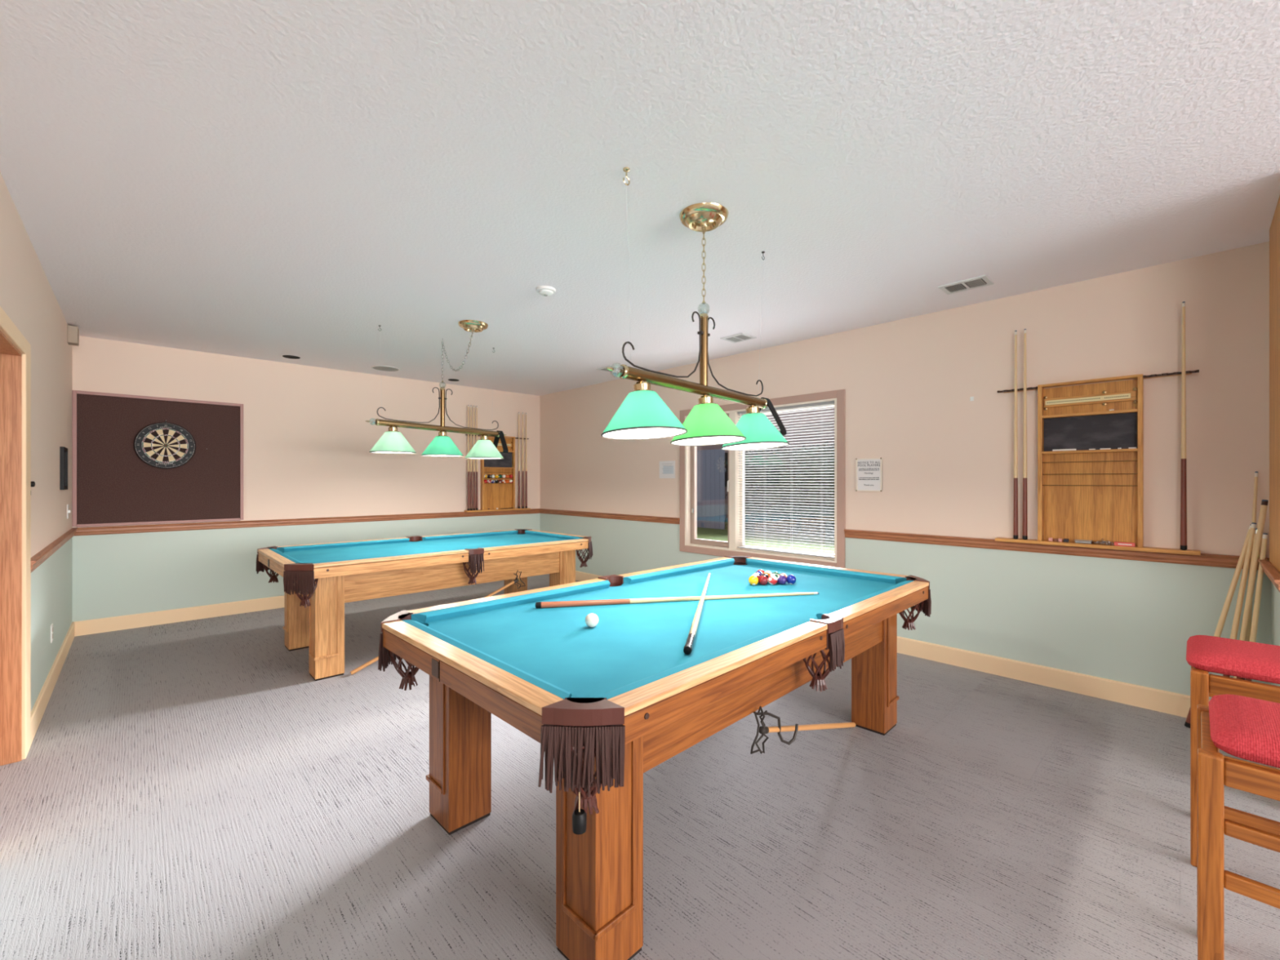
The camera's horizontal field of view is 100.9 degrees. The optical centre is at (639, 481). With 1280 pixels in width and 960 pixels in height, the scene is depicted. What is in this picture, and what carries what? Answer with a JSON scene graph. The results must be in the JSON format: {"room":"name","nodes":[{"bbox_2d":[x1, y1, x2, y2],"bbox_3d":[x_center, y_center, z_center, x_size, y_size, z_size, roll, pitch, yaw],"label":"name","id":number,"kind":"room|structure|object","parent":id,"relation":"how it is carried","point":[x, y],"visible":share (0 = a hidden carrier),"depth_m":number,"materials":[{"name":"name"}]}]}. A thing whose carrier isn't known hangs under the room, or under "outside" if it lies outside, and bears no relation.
{"room":"games hall","nodes":[
{"label":"games hall","id":0,"kind":"room"},
{"bbox_2d":[0,172,72,711],"bbox_3d":[-2.685,0.040,2.101,0.140,2.740,7.326,0,0,-44],"label":"wall","id":1,"kind":"structure","parent":0,"point":[27,296],"depth_m":3.36,"materials":[{"name":"beige paint"}]},
{"bbox_2d":[0,306,31,765],"bbox_3d":[-2.866,0.343,2.304,0.158,2.135,1.230,0,0,-44],"label":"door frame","id":2,"kind":"structure","parent":1,"relation":"in","point":[15,348],"depth_m":2.65,"materials":[{"name":"brown wood"}]},
{"bbox_2d":[31,481,35,487],"bbox_3d":[-3.295,0.025,2.862,0.025,0.130,0.056,0,0,-44],"label":"switch","id":3,"kind":"object","parent":1,"relation":"attached to","point":[33,483],"visible":0.27,"depth_m":2.86,"materials":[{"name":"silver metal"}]},
{"bbox_2d":[50,623,53,643],"bbox_3d":[-4.029,1.040,3.621,0.008,0.120,0.072,0,0,-44],"label":"wall outlet","id":4,"kind":"object","parent":1,"relation":"attached to","point":[51,625],"visible":1,"depth_m":3.60,"materials":[{"name":"white plastic"}]},
{"bbox_2d":[31,622,75,744],"bbox_3d":[-4.198,1.344,3.805,0.016,0.132,2.771,0,0,-44],"label":"baseboard","id":5,"kind":"structure","parent":1,"relation":"attached to","point":[37,711],"depth_m":3.46,"materials":[{"name":"beige paint"}]},
{"bbox_2d":[31,527,77,572],"bbox_3d":[-4.191,0.460,3.812,0.036,0.072,2.771,0,0,-44],"label":"trim","id":6,"kind":"structure","parent":1,"relation":"attached to","point":[38,558],"depth_m":3.41,"materials":[{"name":"brown wood"}]},
{"bbox_2d":[59,446,67,489],"bbox_3d":[-4.520,-0.100,4.147,0.022,0.330,0.310,0,0,-44],"label":"framed picture","id":7,"kind":"object","parent":1,"relation":"attached to","point":[63,451],"visible":1,"depth_m":4.04,"materials":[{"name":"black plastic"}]},
{"bbox_2d":[66,504,70,519],"bbox_3d":[-4.825,0.255,4.464,0.018,0.120,0.072,0,0,-44],"label":"light switch","id":8,"kind":"object","parent":1,"relation":"attached to","point":[68,510],"visible":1,"depth_m":4.45,"materials":[{"name":"white plastic"}]},
{"bbox_2d":[66,504,68,519],"bbox_3d":[-4.829,0.255,4.460,0.006,0.120,0.072,0,0,-44],"label":"switch plate","id":9,"kind":"object","parent":8,"relation":"attached to","point":[67,504],"depth_m":4.43,"materials":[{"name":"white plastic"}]},
{"bbox_2d":[66,324,79,346],"bbox_3d":[-4.835,-1.242,4.507,0.062,0.145,0.123,0,0,-44],"label":"wall sensor","id":10,"kind":"object","parent":1,"relation":"attached to","point":[73,331],"visible":1,"depth_m":4.47,"materials":[{"name":"beige plastic"}]},
{"bbox_2d":[72,336,540,622],"bbox_3d":[-3.407,0.040,6.568,5.253,2.740,0.140,0,0,-44],"label":"wall","id":11,"kind":"structure","parent":0,"point":[308,440],"depth_m":5.95,"materials":[{"name":"beige paint"}]},
{"bbox_2d":[71,390,243,527],"bbox_3d":[-4.697,-0.204,5.225,1.250,1.244,0.026,0,0,-44],"label":"backboard","id":12,"kind":"object","parent":11,"relation":"attached to","point":[112,486],"visible":1,"depth_m":5.14,"materials":[{"name":"brown fabric"}]},
{"bbox_2d":[133,420,195,468],"bbox_3d":[-4.676,-0.364,5.211,0.456,0.481,0.043,0,0,-44],"label":"dartboard","id":13,"kind":"object","parent":12,"relation":"attached to","point":[163,445],"visible":1,"depth_m":5.19,"materials":[{"name":"black plastic"}]},
{"bbox_2d":[74,595,284,636],"bbox_3d":[-3.353,1.344,6.511,4.973,0.132,0.016,0,0,-44],"label":"baseboard","id":14,"kind":"structure","parent":11,"relation":"attached to","point":[174,615],"depth_m":5.28,"materials":[{"name":"beige paint"}]},
{"bbox_2d":[74,508,539,535],"bbox_3d":[-3.346,0.460,6.504,4.973,0.072,0.036,0,0,-44],"label":"trim","id":15,"kind":"structure","parent":11,"relation":"attached to","point":[255,523],"depth_m":5.84,"materials":[{"name":"brown wood"}]},
{"bbox_2d":[464,434,530,512],"bbox_3d":[-2.057,-0.117,7.690,1.010,1.089,0.095,0,0,-44],"label":"cue rack","id":16,"kind":"object","parent":11,"relation":"attached to","point":[492,495],"visible":0.67,"depth_m":7.73,"materials":[{"name":"brown wood"}]},
{"bbox_2d":[467,404,469,510],"bbox_3d":[-2.385,-0.328,7.351,0.030,1.468,0.030,0,0,-44],"label":"pool cue","id":17,"kind":"object","parent":16,"relation":"in","point":[468,405],"visible":1,"depth_m":7.34,"materials":[{"name":"beige wood"}]},
{"bbox_2d":[470,405,472,510],"bbox_3d":[-2.356,-0.328,7.378,0.030,1.468,0.030,0,0,-44],"label":"pool cue","id":18,"kind":"object","parent":16,"relation":"in","point":[471,495],"visible":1,"depth_m":7.37,"materials":[{"name":"beige wood"}]},
{"bbox_2d":[473,405,475,510],"bbox_3d":[-2.325,-0.328,7.409,0.030,1.468,0.030,0,0,-44],"label":"pool cue","id":19,"kind":"object","parent":16,"relation":"in","point":[473,406],"visible":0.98,"depth_m":7.40,"materials":[{"name":"beige wood"}]},
{"bbox_2d":[475,405,478,510],"bbox_3d":[-2.294,-0.328,7.438,0.030,1.468,0.030,0,0,-44],"label":"pool cue","id":20,"kind":"object","parent":16,"relation":"in","point":[477,489],"visible":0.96,"depth_m":7.43,"materials":[{"name":"beige wood"}]},
{"bbox_2d":[484,466,513,468],"bbox_3d":[-2.063,-0.196,7.696,0.476,0.016,0.054,0,0,-44],"label":"shelf","id":21,"kind":"object","parent":16,"relation":"attached to","point":[484,467],"depth_m":7.67,"materials":[{"name":"brown wood"}]},
{"bbox_2d":[518,412,519,508],"bbox_3d":[-1.807,-0.314,7.901,0.030,1.442,0.030,0,0,-44],"label":"pool cue","id":22,"kind":"object","parent":16,"relation":"in","point":[518,412],"visible":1,"depth_m":7.89,"materials":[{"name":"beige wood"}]},
{"bbox_2d":[521,412,524,508],"bbox_3d":[-1.760,-0.314,7.946,0.030,1.442,0.030,0,0,-44],"label":"pool cue","id":23,"kind":"object","parent":16,"relation":"in","point":[522,505],"visible":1,"depth_m":7.94,"materials":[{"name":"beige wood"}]},
{"bbox_2d":[525,413,527,508],"bbox_3d":[-1.718,-0.314,7.986,0.030,1.442,0.030,0,0,-44],"label":"pool cue","id":24,"kind":"object","parent":16,"relation":"in","point":[526,413],"visible":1,"depth_m":7.98,"materials":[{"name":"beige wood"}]},
{"bbox_2d":[0,0,1279,395],"bbox_3d":[-0.681,-1.390,0.895,9.247,0.120,12.236,0,0,-44],"label":"ceiling","id":25,"kind":"structure","parent":0,"point":[263,180],"depth_m":2.19,"materials":[{"name":"white paint"}]},
{"bbox_2d":[282,355,300,359],"bbox_3d":[-3.726,-1.328,5.648,0.160,0.004,0.160,0,0,-44],"label":"recessed light","id":26,"kind":"object","parent":25,"relation":"in","point":[284,356],"visible":1,"depth_m":5.65,"materials":[{"name":"black"}]},
{"bbox_2d":[371,365,399,371],"bbox_3d":[-2.994,-1.326,6.221,0.300,0.008,0.300,0,0,-44],"label":"ceiling speaker","id":27,"kind":"object","parent":25,"relation":"attached to","point":[385,368],"visible":0.98,"depth_m":6.21,"materials":[{"name":"white metal"}]},
{"bbox_2d":[448,378,458,381],"bbox_3d":[-2.446,-1.328,6.936,0.140,0.004,0.140,0,0,-44],"label":"recessed light","id":28,"kind":"object","parent":25,"relation":"in","point":[450,380],"visible":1,"depth_m":6.93,"materials":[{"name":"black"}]},
{"bbox_2d":[441,320,488,382],"label":"ceiling canopy","id":29,"kind":"object","parent":25,"relation":"hanging from","point":[471,326],"depth_m":4.46,"materials":[{"name":"gold metal"}]},
{"bbox_2d":[368,386,503,459],"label":"lamp","id":30,"kind":"object","parent":29,"relation":"hanging from","point":[393,440],"depth_m":4.84,"materials":[{"name":"green glass"}]},
{"bbox_2d":[493,430,508,453],"bbox_3d":[-1.414,-0.396,5.322,0.052,0.228,0.255,0,0,-44],"label":"triangle","id":31,"kind":"object","parent":30,"relation":"hanging from","point":[501,437],"visible":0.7,"depth_m":5.28,"materials":[{"name":"black plastic"}]},
{"bbox_2d":[535,285,555,296],"bbox_3d":[-0.652,-1.307,3.659,0.136,0.046,0.136,0,0,-44],"label":"smoke detector","id":32,"kind":"object","parent":25,"relation":"attached to","point":[545,291],"visible":1,"depth_m":3.62,"materials":[{"name":"white plastic"}]},
{"bbox_2d":[595,365,618,372],"bbox_3d":[-0.352,-1.325,6.223,0.210,0.011,0.260,0,0,-44],"label":"ceiling vent","id":33,"kind":"object","parent":25,"relation":"in","point":[615,368],"visible":0.68,"depth_m":6.20,"materials":[{"name":"white metal"}]},
{"bbox_2d":[622,167,630,185],"bbox_3d":[-0.058,-1.296,2.251,0.029,0.069,0.029,0,0,1],"label":"ceiling hook","id":34,"kind":"object","parent":25,"relation":"attached to","point":[626,170],"visible":1,"depth_m":2.25,"materials":[{"name":"gold metal"}]},
{"bbox_2d":[600,202,789,450],"bbox_3d":[0.330,-0.755,2.628,0.374,1.149,1.336,0,0,43],"label":"lamp","id":35,"kind":"object","parent":25,"relation":"hanging from","point":[642,415],"visible":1,"depth_m":2.54,"materials":[{"name":"green glass"}]},
{"bbox_2d":[759,397,786,435],"bbox_3d":[0.725,-0.371,3.070,0.052,0.228,0.255,0,0,-44],"label":"triangle","id":36,"kind":"object","parent":35,"relation":"hanging from","point":[783,431],"visible":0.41,"depth_m":3.01,"materials":[{"name":"black plastic"}]},
{"bbox_2d":[720,332,756,342],"bbox_3d":[0.911,-1.325,4.892,0.225,0.011,0.250,0,0,-44],"label":"ceiling vent","id":37,"kind":"object","parent":25,"relation":"in","point":[740,337],"visible":1,"depth_m":4.88,"materials":[{"name":"white metal"}]},
{"bbox_2d":[937,275,994,294],"bbox_3d":[2.203,-1.325,3.574,0.210,0.011,0.280,0,0,-44],"label":"ceiling vent","id":38,"kind":"object","parent":25,"relation":"in","point":[980,281],"visible":1,"depth_m":3.56,"materials":[{"name":"white metal"}]},
{"bbox_2d":[0,573,1279,959],"bbox_3d":[-0.681,1.470,0.895,9.247,0.120,12.236,0,0,-44],"label":"floor","id":39,"kind":"structure","parent":0,"point":[189,789],"depth_m":2.16,"materials":[{"name":"grey carpet"}]},
{"bbox_2d":[256,528,592,680],"bbox_3d":[-1.839,0.987,4.901,2.662,0.847,1.457,0,0,-43],"label":"pool table","id":40,"kind":"object","parent":39,"relation":"on","point":[319,579],"visible":0.98,"depth_m":4.38,"materials":[{"name":"teal fabric"}]},
{"bbox_2d":[269,548,302,563],"bbox_3d":[-2.726,0.588,4.063,0.050,0.042,1.121,0,0,-43],"label":"cushion","id":41,"kind":"object","parent":40,"relation":"on","point":[276,552],"depth_m":4.00,"materials":[{"name":"teal fabric"}]},
{"bbox_2d":[276,537,408,551],"bbox_3d":[-2.707,0.588,4.912,1.109,0.042,0.050,0,0,-43],"label":"cushion","id":42,"kind":"object","parent":40,"relation":"on","point":[388,541],"depth_m":4.86,"materials":[{"name":"teal fabric"}]},
{"bbox_2d":[312,549,462,564],"bbox_3d":[-1.878,0.588,4.036,1.109,0.042,0.050,0,0,-43],"label":"cushion","id":43,"kind":"object","parent":40,"relation":"on","point":[456,549],"depth_m":3.96,"materials":[{"name":"teal fabric"}]},
{"bbox_2d":[422,529,518,541],"bbox_3d":[-1.806,0.588,5.765,1.109,0.042,0.050,0,0,-43],"label":"cushion","id":44,"kind":"object","parent":40,"relation":"on","point":[513,531],"depth_m":5.71,"materials":[{"name":"teal fabric"}]},
{"bbox_2d":[483,538,577,547],"bbox_3d":[-0.977,0.588,4.889,1.109,0.042,0.050,0,0,-43],"label":"cushion","id":45,"kind":"object","parent":40,"relation":"on","point":[571,539],"depth_m":4.84,"materials":[{"name":"teal fabric"}]},
{"bbox_2d":[524,529,583,539],"bbox_3d":[-0.958,0.588,5.738,0.050,0.042,1.121,0,0,-43],"label":"cushion","id":46,"kind":"object","parent":40,"relation":"on","point":[548,535],"depth_m":5.71,"materials":[{"name":"teal fabric"}]},
{"bbox_2d":[350,570,525,675],"bbox_3d":[-1.575,1.101,4.319,1.433,0.610,0.034,0,0,-42],"label":"stick","id":47,"kind":"object","parent":39,"relation":"on","point":[516,580],"visible":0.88,"depth_m":4.56,"materials":[{"name":"brown wood"}]},
{"bbox_2d":[377,555,931,959],"bbox_3d":[0.289,0.987,2.645,2.663,0.847,1.462,0,0,-45],"label":"pool table","id":48,"kind":"object","parent":39,"relation":"on","point":[613,700],"visible":0.98,"depth_m":1.94,"materials":[{"name":"teal fabric"}]},
{"bbox_2d":[403,619,571,699],"bbox_3d":[-0.566,0.588,1.786,0.050,0.042,1.121,0,0,-45],"label":"cushion","id":49,"kind":"object","parent":48,"relation":"on","point":[531,680],"depth_m":1.65,"materials":[{"name":"teal fabric"}]},
{"bbox_2d":[411,580,610,623],"bbox_3d":[-0.568,0.588,2.635,1.109,0.042,0.050,0,0,-45],"label":"cushion","id":50,"kind":"object","parent":48,"relation":"on","point":[452,612],"depth_m":2.54,"materials":[{"name":"teal fabric"}]},
{"bbox_2d":[572,791,586,835],"bbox_3d":[-0.155,0.772,1.325,0.039,0.205,0.049,0,0,-44],"label":"holder","id":51,"kind":"object","parent":48,"relation":"hanging from","point":[579,815],"visible":0.95,"depth_m":1.31,"materials":[{"name":"black plastic"}]},
{"bbox_2d":[585,613,598,626],"bbox_3d":[-0.200,0.578,2.200,0.057,0.057,0.057,0,0,-44],"label":"cue ball","id":52,"kind":"object","parent":48,"relation":"on","point":[592,619],"visible":1,"depth_m":2.18,"materials":[{"name":"beige plastic"}]},
{"bbox_2d":[535,591,818,608],"bbox_3d":[0.229,0.596,2.682,1.493,0.030,0.030,0,0,-12],"label":"pool cue","id":53,"kind":"object","parent":48,"relation":"on","point":[609,602],"visible":1,"depth_m":2.63,"materials":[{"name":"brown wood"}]},
{"bbox_2d":[623,558,734,583],"bbox_3d":[0.313,0.588,3.509,1.109,0.042,0.050,0,0,-45],"label":"cushion","id":54,"kind":"object","parent":48,"relation":"on","point":[649,576],"depth_m":3.42,"materials":[{"name":"teal fabric"}]},
{"bbox_2d":[683,573,710,654],"bbox_3d":[0.297,0.580,2.546,0.030,0.030,1.429,0,1,11],"label":"pool cue","id":55,"kind":"object","parent":48,"relation":"on","point":[687,649],"visible":1,"depth_m":2.12,"materials":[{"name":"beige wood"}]},
{"bbox_2d":[604,619,808,699],"bbox_3d":[0.282,0.588,1.779,1.109,0.042,0.050,0,0,-45],"label":"cushion","id":56,"kind":"object","parent":48,"relation":"on","point":[623,691],"depth_m":1.66,"materials":[{"name":"teal fabric"}]},
{"bbox_2d":[748,575,758,585],"bbox_3d":[0.663,0.578,3.085,0.057,0.057,0.056,0,0,13],"label":"ball","id":57,"kind":"object","parent":48,"relation":"on","point":[753,580],"visible":1,"depth_m":3.07,"materials":[{"name":"yellow plastic"}]},
{"bbox_2d":[758,575,768,585],"bbox_3d":[0.720,0.578,3.092,0.056,0.057,0.057,0,0,34],"label":"ball","id":58,"kind":"object","parent":48,"relation":"on","point":[762,580],"visible":0.98,"depth_m":3.07,"materials":[{"name":"red plastic"}]},
{"bbox_2d":[767,574,777,585],"bbox_3d":[0.777,0.578,3.099,0.057,0.057,0.056,0,0,30],"label":"ball","id":59,"kind":"object","parent":48,"relation":"on","point":[772,580],"visible":0.99,"depth_m":3.08,"materials":[{"name":"plastic"}]},
{"bbox_2d":[753,711,798,745],"bbox_3d":[0.537,0.975,2.117,0.244,0.178,0.044,0,0,-27],"label":"hook","id":60,"kind":"object","parent":48,"relation":"hanging from","point":[793,740],"visible":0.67,"depth_m":2.13,"materials":[{"name":"grey metal"}]},
{"bbox_2d":[750,706,855,754],"bbox_3d":[0.825,1.134,2.496,0.034,0.545,1.335,0,0,37],"label":"stick","id":61,"kind":"object","parent":60,"relation":"hanging from","point":[763,730],"visible":1,"depth_m":2.13,"materials":[{"name":"brown wood"}]},
{"bbox_2d":[777,574,786,584],"bbox_3d":[0.834,0.578,3.106,0.056,0.057,0.057,0,0,5],"label":"ball","id":62,"kind":"object","parent":48,"relation":"on","point":[781,579],"visible":0.99,"depth_m":3.09,"materials":[{"name":"purple plastic"}]},
{"bbox_2d":[786,574,795,584],"bbox_3d":[0.891,0.578,3.113,0.057,0.057,0.057,0,0,-9],"label":"ball","id":63,"kind":"object","parent":48,"relation":"on","point":[791,579],"visible":0.91,"depth_m":3.09,"materials":[{"name":"blue plastic"}]},
{"bbox_2d":[746,558,906,583],"bbox_3d":[1.161,0.588,3.502,0.050,0.042,1.121,0,0,-45],"label":"cushion","id":64,"kind":"object","parent":48,"relation":"on","point":[836,572],"depth_m":3.42,"materials":[{"name":"teal fabric"}]},
{"bbox_2d":[816,580,914,619],"bbox_3d":[1.163,0.588,2.654,1.109,0.042,0.050,0,0,-45],"label":"cushion","id":65,"kind":"object","parent":48,"relation":"on","point":[821,615],"depth_m":2.52,"materials":[{"name":"teal fabric"}]},
{"bbox_2d":[1184,524,1251,728],"bbox_3d":[3.276,0.825,2.990,0.312,1.173,0.031,0,0,16],"label":"pool cue","id":66,"kind":"object","parent":39,"relation":"on","point":[1224,611],"visible":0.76,"depth_m":2.97,"materials":[{"name":"beige wood"}]},
{"bbox_2d":[1186,635,1279,866],"bbox_3d":[2.327,1.020,1.936,0.440,0.781,0.452,0,0,-44],"label":"bar stool","id":67,"kind":"object","parent":39,"relation":"on","point":[1205,654],"visible":0.61,"depth_m":1.92,"materials":[{"name":"brown wood"}]},
{"bbox_2d":[1196,693,1279,959],"bbox_3d":[1.739,1.020,1.346,0.440,0.781,0.440,0,0,-44],"label":"bar stool","id":68,"kind":"object","parent":39,"relation":"on","point":[1246,728],"visible":1,"depth_m":1.34,"materials":[{"name":"brown wood"}]},
{"bbox_2d":[1222,522,1256,677],"bbox_3d":[3.315,0.820,2.945,0.218,1.182,0.031,0,0,6],"label":"pool cue","id":69,"kind":"object","parent":39,"relation":"on","point":[1235,625],"visible":0.56,"depth_m":2.94,"materials":[{"name":"beige wood"}]},
{"bbox_2d":[1236,528,1257,679],"bbox_3d":[3.338,0.835,2.914,0.176,1.151,0.031,0,0,-3],"label":"pool cue","id":70,"kind":"object","parent":39,"relation":"on","point":[1255,529],"visible":0.24,"depth_m":2.92,"materials":[{"name":"beige wood"}]},
{"bbox_2d":[1243,471,1257,679],"bbox_3d":[3.380,0.678,2.928,0.138,1.466,0.030,0,0,-11],"label":"pool cue","id":71,"kind":"object","parent":39,"relation":"on","point":[1255,482],"visible":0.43,"depth_m":2.94,"materials":[{"name":"beige wood"}]},
{"bbox_2d":[1233,499,1268,678],"bbox_3d":[3.335,0.755,2.908,0.166,1.311,0.024,0,0,31],"label":"pool cue","id":72,"kind":"object","parent":39,"relation":"on","point":[1264,506],"visible":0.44,"depth_m":2.89,"materials":[{"name":"beige wood"}]},
{"bbox_2d":[1244,533,1267,680],"bbox_3d":[3.315,0.845,2.862,0.150,1.131,0.030,0,0,-1],"label":"pool cue","id":73,"kind":"object","parent":39,"relation":"on","point":[1263,552],"visible":0.48,"depth_m":2.85,"materials":[{"name":"beige wood"}]},
{"bbox_2d":[540,241,1271,699],"bbox_3d":[2.643,0.040,3.921,0.140,2.740,12.036,0,0,-44],"label":"wall","id":74,"kind":"structure","parent":0,"point":[908,384],"depth_m":3.80,"materials":[{"name":"beige paint"}]},
{"bbox_2d":[539,508,679,524],"bbox_3d":[-0.558,0.460,7.156,0.036,0.072,2.936,0,0,-44],"label":"trim","id":75,"kind":"structure","parent":74,"relation":"attached to","point":[580,513],"depth_m":6.90,"materials":[{"name":"brown wood"}]},
{"bbox_2d":[659,460,675,478],"bbox_3d":[0.321,-0.138,6.255,0.004,0.204,0.256,0,0,-44],"label":"paper notice","id":76,"kind":"object","parent":74,"relation":"attached to","point":[667,468],"visible":1,"depth_m":6.25,"materials":[{"name":"white paper"}]},
{"bbox_2d":[680,389,844,568],"bbox_3d":[1.181,-0.005,5.428,0.138,1.620,1.961,0,0,-44],"label":"window","id":77,"kind":"structure","parent":74,"relation":"in","point":[689,542],"depth_m":5.55,"materials":[{"name":"beige paint"}]},
{"bbox_2d":[737,400,834,558],"bbox_3d":[1.399,-0.022,5.169,0.042,1.440,1.070,0,0,-44],"label":"blind","id":78,"kind":"object","parent":77,"relation":"attached to","point":[826,403],"visible":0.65,"depth_m":5.06,"materials":[{"name":"grey plastic"}]},
{"bbox_2d":[855,457,882,491],"bbox_3d":[1.959,-0.057,4.526,0.016,0.285,0.224,0,0,-44],"label":"notice sign","id":79,"kind":"object","parent":74,"relation":"attached to","point":[868,471],"visible":1,"depth_m":4.53,"materials":[{"name":"white paper"}]},
{"bbox_2d":[859,467,879,479],"bbox_3d":[1.961,-0.062,4.526,0.001,0.102,0.173,0,0,-44],"label":"print","id":80,"kind":"object","parent":79,"relation":"attached to","point":[865,473],"depth_m":4.52,"materials":[{"name":"black"}]},
{"bbox_2d":[575,570,1210,717],"bbox_3d":[0.962,1.344,5.573,0.016,0.132,7.326,0,0,-44],"label":"baseboard","id":81,"kind":"structure","parent":74,"relation":"attached to","point":[1148,698],"depth_m":3.62,"materials":[{"name":"beige paint"}]},
{"bbox_2d":[844,528,1271,569],"bbox_3d":[2.645,0.460,3.791,0.036,0.072,2.425,0,0,-44],"label":"trim","id":82,"kind":"structure","parent":74,"relation":"attached to","point":[1204,559],"depth_m":3.60,"materials":[{"name":"brown wood"}]},
{"bbox_2d":[995,369,1200,555],"bbox_3d":[2.925,-0.117,3.453,0.095,1.089,1.010,0,0,-44],"label":"cue rack","id":83,"kind":"object","parent":74,"relation":"attached to","point":[1083,493],"visible":0.99,"depth_m":3.46,"materials":[{"name":"brown wood"}]},
{"bbox_2d":[1013,330,1017,538],"bbox_3d":[2.645,-0.328,3.720,0.030,1.468,0.030,0,0,-44],"label":"pool cue","id":84,"kind":"object","parent":83,"relation":"on","point":[1015,442],"visible":1,"depth_m":3.71,"materials":[{"name":"beige wood"}]},
{"bbox_2d":[1022,328,1027,539],"bbox_3d":[2.682,-0.328,3.680,0.030,1.468,0.030,0,0,-44],"label":"pool cue","id":85,"kind":"object","parent":83,"relation":"on","point":[1024,535],"visible":1,"depth_m":3.67,"materials":[{"name":"beige wood"}]},
{"bbox_2d":[1052,448,1075,451],"bbox_3d":[2.849,-0.210,3.549,0.012,0.012,0.125,0,0,-44],"label":"stick","id":86,"kind":"object","parent":83,"relation":"on","point":[1055,450],"visible":1,"depth_m":3.55,"materials":[{"name":"white"}]},
{"bbox_2d":[1074,539,1092,543],"bbox_3d":[2.916,0.396,3.474,0.042,0.021,0.086,0,0,-44],"label":"box","id":87,"kind":"object","parent":83,"relation":"on","point":[1082,541],"visible":1,"depth_m":3.46,"materials":[{"name":"grey"}]},
{"bbox_2d":[1042,448,1137,453],"bbox_3d":[2.932,-0.196,3.458,0.054,0.016,0.476,0,0,-44],"label":"shelf","id":88,"kind":"object","parent":83,"relation":"attached to","point":[1045,451],"depth_m":3.44,"materials":[{"name":"brown wood"}]},
{"bbox_2d":[1042,408,1137,418],"bbox_3d":[2.933,-0.441,3.460,0.050,0.018,0.476,0,0,-44],"label":"shelf","id":89,"kind":"object","parent":83,"relation":"attached to","point":[1092,413],"depth_m":3.45,"materials":[{"name":"brown wood"}]},
{"bbox_2d":[1093,538,1113,545],"bbox_3d":[2.980,0.386,3.401,0.060,0.041,0.104,0,0,-44],"label":"heap","id":90,"kind":"object","parent":83,"relation":"on","point":[1101,541],"visible":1,"depth_m":3.39,"materials":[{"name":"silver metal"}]},
{"bbox_2d":[1114,541,1135,546],"bbox_3d":[3.050,0.396,3.325,0.037,0.022,0.096,0,0,-44],"label":"carton","id":91,"kind":"object","parent":83,"relation":"on","point":[1118,544],"visible":1,"depth_m":3.31,"materials":[{"name":"red cardboard"}]},
{"bbox_2d":[1180,301,1187,550],"bbox_3d":[3.213,-0.328,3.123,0.030,1.468,0.030,0,0,-44],"label":"pool cue","id":92,"kind":"object","parent":83,"relation":"on","point":[1184,545],"visible":1,"depth_m":3.12,"materials":[{"name":"beige wood"}]},
{"bbox_2d":[1271,564,1279,686],"bbox_3d":[3.181,0.040,2.530,0.997,2.740,0.140,0,0,-44],"label":"wall","id":93,"kind":"structure","parent":0,"point":[1275,594],"depth_m":2.77,"materials":[{"name":"beige paint"}]},
{"bbox_2d":[1257,557,1279,592],"bbox_3d":[3.106,0.460,2.609,0.997,0.072,0.036,0,0,-44],"label":"trim","id":94,"kind":"structure","parent":93,"relation":"attached to","point":[1269,570],"depth_m":2.50,"materials":[{"name":"brown wood"}]},
{"bbox_2d":[1269,195,1279,572],"bbox_3d":[3.097,-0.453,2.465,0.785,1.754,0.160,0,0,-44],"label":"trim","id":95,"kind":"structure","parent":93,"relation":"attached to","point":[1274,230],"depth_m":2.60,"materials":[{"name":"brown wood"}]},
{"label":"outside","id":96,"kind":"structure","parent":0,"visible":0},
{"bbox_2d":[697,520,834,554],"bbox_3d":[5.989,1.413,13.293,12.995,0.495,17.000,0,0,-44],"label":"lawn","id":97,"kind":"structure","parent":96,"point":[722,535],"depth_m":10.57,"materials":[{"name":"green plant"}]},
{"bbox_2d":[697,448,725,529],"bbox_3d":[0.889,0.190,14.033,0.062,1.950,3.404,0,0,-44],"label":"privacy fence","id":98,"kind":"object","parent":97,"relation":"on","point":[711,469],"visible":0.26,"depth_m":13.07,"materials":[{"name":"grey"}]},
{"bbox_2d":[697,406,834,520],"bbox_3d":[5.858,-0.790,15.240,5.300,3.900,12.800,0,0,-44],"label":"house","id":99,"kind":"structure","parent":97,"relation":"on","point":[712,446],"depth_m":13.77,"materials":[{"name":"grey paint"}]},
{"bbox_2d":[724,441,834,537],"bbox_3d":[4.263,0.144,11.160,1.247,2.033,5.570,0,0,-44],"label":"hedge","id":100,"kind":"object","parent":97,"relation":"on","point":[749,487],"visible":0.33,"depth_m":11.64,"materials":[{"name":"green plant"}]},
{"bbox_3d":[0.714,-1.307,3.066,0.025,0.046,0.020,0,0,-44],"label":"ceiling hook","id":101,"kind":"object","parent":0,"visible":0},
{"bbox_2d":[758,265,763,386],"bbox_3d":[0.696,-0.905,3.044,0.001,0.770,0.058,0,0,40],"label":"nylon line","id":102,"kind":"object","parent":101,"relation":"hanging from","point":[762,265],"visible":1,"depth_m":3.04,"materials":[{"name":"grey"}]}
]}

